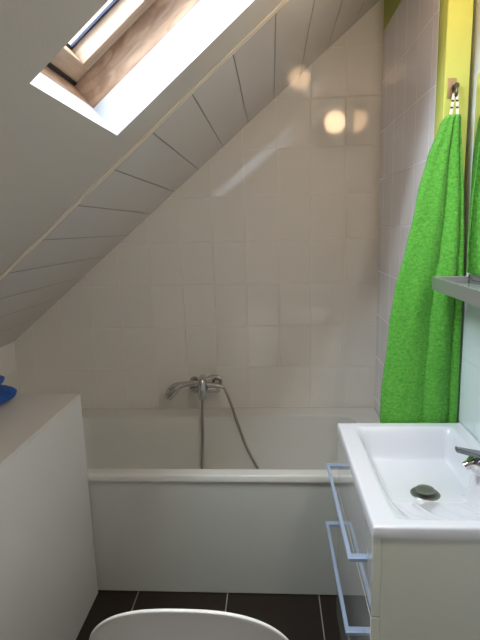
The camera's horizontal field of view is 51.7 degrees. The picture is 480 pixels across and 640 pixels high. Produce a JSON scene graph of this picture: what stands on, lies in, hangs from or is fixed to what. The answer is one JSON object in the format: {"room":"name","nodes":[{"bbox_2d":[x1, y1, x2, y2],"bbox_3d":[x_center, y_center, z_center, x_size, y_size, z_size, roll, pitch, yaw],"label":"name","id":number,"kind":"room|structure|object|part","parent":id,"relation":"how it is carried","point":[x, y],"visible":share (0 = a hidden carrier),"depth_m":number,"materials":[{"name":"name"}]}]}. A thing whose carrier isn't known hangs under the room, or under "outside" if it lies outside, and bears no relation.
{"room":"bathroom","nodes":[
{"label":"bathroom","id":0,"kind":"room"},
{"bbox_2d":[0,342,19,393],"bbox_3d":[-1.487,0.953,1.251,0.100,0.998,3.621,-1,11,4],"label":"wall","id":1,"kind":"structure","parent":0,"point":[8,367],"depth_m":2.88,"materials":[{"name":"beige tile"}]},
{"bbox_2d":[0,0,379,347],"bbox_3d":[-0.396,-0.498,0.911,2.495,2.085,3.821,-1,11,4],"label":"ceiling","id":2,"kind":"structure","parent":0,"point":[55,146],"depth_m":1.55,"materials":[{"name":"beige paint"}]},
{"bbox_2d":[40,0,199,107],"bbox_3d":[-0.221,-0.905,1.090,0.853,0.754,0.710,-1,11,4],"label":"window","id":3,"kind":"structure","parent":2,"relation":"attached to","point":[121,33],"depth_m":1.37,"materials":[{"name":"brown wood"}]},
{"bbox_3d":[-0.204,-0.892,1.091,0.820,0.726,0.631,-1,11,4],"label":"frame rail","id":4,"kind":"part","parent":3,"relation":"part of","materials":[{"name":"brown wood"}]},
{"bbox_3d":[-0.214,-0.910,1.088,0.655,0.561,0.525,-1,11,4],"label":"sash rail","id":5,"kind":"part","parent":3,"relation":"part of","materials":[{"name":"brown wood"}]},
{"bbox_3d":[-0.229,-0.923,1.086,0.526,0.437,0.433,-1,11,4],"label":"pane","id":6,"kind":"part","parent":3,"relation":"part of","materials":[{"name":"clear glass"}]},
{"bbox_2d":[0,0,288,279],"bbox_3d":[-0.325,-0.585,1.623,2.201,1.819,0.032,-1,11,4],"label":"trim","id":7,"kind":"structure","parent":2,"relation":"attached to","point":[283,2],"depth_m":1.61,"materials":[{"name":"beige"}]},
{"bbox_2d":[14,0,383,408],"bbox_3d":[-0.236,-0.353,2.824,2.431,2.923,0.100,-1,11,4],"label":"wall","id":8,"kind":"structure","parent":0,"point":[258,273],"depth_m":2.78,"materials":[{"name":"beige tile"}]},
{"bbox_2d":[189,374,222,400],"bbox_3d":[-0.201,0.366,2.809,0.208,0.135,0.189,-1,11,4],"label":"mixer","id":9,"kind":"object","parent":8,"relation":"attached to","point":[201,389],"visible":0.84,"depth_m":2.80,"materials":[{"name":"silver metal"}]},
{"bbox_2d":[165,381,258,468],"bbox_3d":[-0.156,0.644,2.772,0.546,0.598,0.160,2,11,18],"label":"shower","id":10,"kind":"object","parent":9,"relation":"attached to","point":[173,389],"visible":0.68,"depth_m":2.77,"materials":[{"name":"silver metal"}]},
{"bbox_3d":[-0.217,0.364,2.779,0.249,0.047,0.036,-1,11,4],"label":"handle","id":11,"kind":"part","parent":10,"relation":"part of","materials":[{"name":"silver metal"}]},
{"bbox_3d":[-0.148,0.330,2.807,0.101,0.039,0.028,-1,11,4],"label":"lever","id":12,"kind":"part","parent":9,"relation":"part of","materials":[{"name":"silver metal"}]},
{"bbox_2d":[76,590,340,639],"bbox_3d":[-0.310,1.475,1.275,2.431,0.100,3.821,-1,11,4],"label":"floor","id":13,"kind":"structure","parent":0,"point":[296,616],"depth_m":2.16,"materials":[{"name":"brown tile"}]},
{"bbox_2d":[0,394,97,639],"bbox_3d":[-1.072,0.950,1.318,0.713,0.953,1.804,-1,11,4],"label":"half wall","id":14,"kind":"structure","parent":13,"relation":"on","point":[49,587],"depth_m":1.79,"materials":[{"name":"grey paint"}]},
{"bbox_2d":[0,375,16,404],"bbox_3d":[-1.098,0.297,1.878,0.361,0.126,0.360,-1,11,4],"label":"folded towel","id":15,"kind":"object","parent":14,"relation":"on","point":[7,393],"visible":1,"depth_m":1.97,"materials":[{"name":"blue fabric"}]},
{"bbox_2d":[89,609,288,639],"bbox_3d":[-0.094,0.978,1.235,0.480,0.877,0.652,-1,11,4],"label":"toilet","id":16,"kind":"object","parent":13,"relation":"on","point":[146,624],"visible":1,"depth_m":1.01,"materials":[{"name":"white ceramic"}]},
{"bbox_2d":[82,407,379,594],"bbox_3d":[-0.136,0.878,2.581,1.798,0.578,0.814,-1,11,4],"label":"bathtub","id":17,"kind":"object","parent":13,"relation":"on","point":[161,521],"visible":0.66,"depth_m":2.21,"materials":[{"name":"white ceramic"}]},
{"bbox_3d":[-0.156,0.965,2.203,1.789,0.548,0.016,-1,11,4],"label":"panel","id":18,"kind":"part","parent":17,"relation":"part of","materials":[{"name":"grey plastic"}]},
{"bbox_2d":[82,407,379,482],"bbox_3d":[-0.139,0.795,2.566,1.798,0.410,0.814,-1,11,4],"label":"tub","id":19,"kind":"object","parent":17,"relation":"in","point":[123,445],"depth_m":2.80,"materials":[{"name":"white ceramic"}]},
{"bbox_2d":[325,434,479,639],"bbox_3d":[0.554,0.897,1.593,0.492,0.870,0.640,-1,11,4],"label":"vanity cabinet","id":20,"kind":"object","parent":13,"relation":"on","point":[388,589],"visible":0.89,"depth_m":1.24,"materials":[{"name":"white wood"}]},
{"bbox_3d":[0.353,0.769,1.868,0.038,0.010,0.022,-1,11,4],"label":"handle mount","id":21,"kind":"part","parent":20,"relation":"part of","materials":[{"name":"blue metal"}]},
{"bbox_3d":[0.345,0.531,1.807,0.038,0.010,0.022,-1,11,4],"label":"handle mount","id":22,"kind":"part","parent":20,"relation":"part of","materials":[{"name":"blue metal"}]},
{"bbox_3d":[0.313,0.816,1.621,0.011,0.010,0.526,-1,11,4],"label":"handle","id":23,"kind":"part","parent":20,"relation":"part of","materials":[{"name":"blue metal"}]},
{"bbox_3d":[0.305,0.579,1.556,0.011,0.010,0.533,-1,11,4],"label":"handle","id":24,"kind":"part","parent":20,"relation":"part of","materials":[{"name":"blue metal"}]},
{"bbox_3d":[0.322,0.862,1.372,0.038,0.010,0.022,-1,11,4],"label":"handle mount","id":25,"kind":"part","parent":20,"relation":"part of","materials":[{"name":"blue metal"}]},
{"bbox_3d":[0.369,0.961,1.617,0.022,0.541,0.640,-1,11,4],"label":"drawer","id":26,"kind":"part","parent":20,"relation":"part of","materials":[{"name":"white"}]},
{"bbox_3d":[0.313,0.626,1.304,0.038,0.010,0.022,-1,11,4],"label":"handle mount","id":27,"kind":"part","parent":20,"relation":"part of","materials":[{"name":"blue metal"}]},
{"bbox_3d":[0.359,0.583,1.546,0.022,0.221,0.640,-1,11,4],"label":"drawer","id":28,"kind":"part","parent":20,"relation":"part of","materials":[{"name":"white wood"}]},
{"bbox_2d":[337,423,479,539],"bbox_3d":[0.566,0.496,1.516,0.446,0.119,0.653,-1,11,4],"label":"washbasin","id":29,"kind":"object","parent":20,"relation":"in","point":[411,481],"visible":1,"depth_m":1.57,"materials":[{"name":"white ceramic"}]},
{"bbox_2d":[455,446,479,478],"bbox_3d":[0.687,0.413,1.421,0.137,0.101,0.068,-1,11,4],"label":"tap","id":30,"kind":"object","parent":29,"relation":"on","point":[472,462],"visible":1,"depth_m":1.41,"materials":[{"name":"silver metal"}]},
{"bbox_3d":[0.673,0.383,1.416,0.111,0.040,0.045,-1,11,4],"label":"lever","id":31,"kind":"part","parent":30,"relation":"part of","materials":[{"name":"grey metal"}]},
{"bbox_3d":[0.664,0.413,1.422,0.049,0.035,0.028,-1,11,4],"label":"spout","id":32,"kind":"part","parent":30,"relation":"part of","materials":[{"name":"silver metal"}]},
{"bbox_2d":[434,0,473,179],"bbox_3d":[0.741,-0.132,1.809,0.082,2.806,0.090,-1,11,4],"label":"post","id":33,"kind":"object","parent":13,"relation":"on","point":[455,16],"visible":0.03,"depth_m":1.64,"materials":[{"name":"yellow paint"}]},
{"bbox_2d":[447,78,459,97],"bbox_3d":[0.704,-0.767,1.631,0.031,0.064,0.030,-1,11,4],"label":"towel hook","id":34,"kind":"object","parent":33,"relation":"attached to","point":[453,85],"visible":1,"depth_m":1.64,"materials":[{"name":"brown metal"}]},
{"bbox_2d":[380,93,463,422],"bbox_3d":[0.653,-0.126,1.748,0.282,1.260,0.038,-1,11,4],"label":"bath towel","id":35,"kind":"object","parent":34,"relation":"hanging from","point":[421,372],"visible":0.87,"depth_m":1.76,"materials":[{"name":"green fabric"}]},
{"bbox_2d":[375,0,439,416],"bbox_3d":[0.838,-0.280,2.272,0.218,2.921,0.879,-1,11,4],"label":"wall","id":36,"kind":"structure","parent":0,"point":[410,27],"depth_m":2.20,"materials":[{"name":"tile"}]},
{"bbox_2d":[457,0,479,442],"bbox_3d":[0.778,0.046,0.526,0.118,2.921,2.810,-1,11,4],"label":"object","id":37,"kind":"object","parent":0,"point":[468,416],"depth_m":1.70,"materials":[{"name":"white tile"}]},
{"bbox_2d":[432,274,479,307],"bbox_3d":[0.704,-0.074,1.375,0.136,0.052,0.632,-1,11,4],"label":"wall shelf","id":38,"kind":"object","parent":37,"relation":"attached to","point":[463,288],"visible":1,"depth_m":1.54,"materials":[{"name":"grey metal"}]},
{"bbox_3d":[0.704,-0.065,1.377,0.120,0.006,0.615,-1,11,4],"label":"shelf glass","id":39,"kind":"part","parent":38,"relation":"part of","materials":[{"name":"grey"}]},
{"bbox_2d":[466,73,479,275],"bbox_3d":[0.756,-0.413,1.316,0.015,0.633,0.668,-1,11,4],"label":"mirror","id":40,"kind":"object","parent":37,"relation":"attached to","point":[473,251],"visible":1,"depth_m":1.61,"materials":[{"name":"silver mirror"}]}
]}

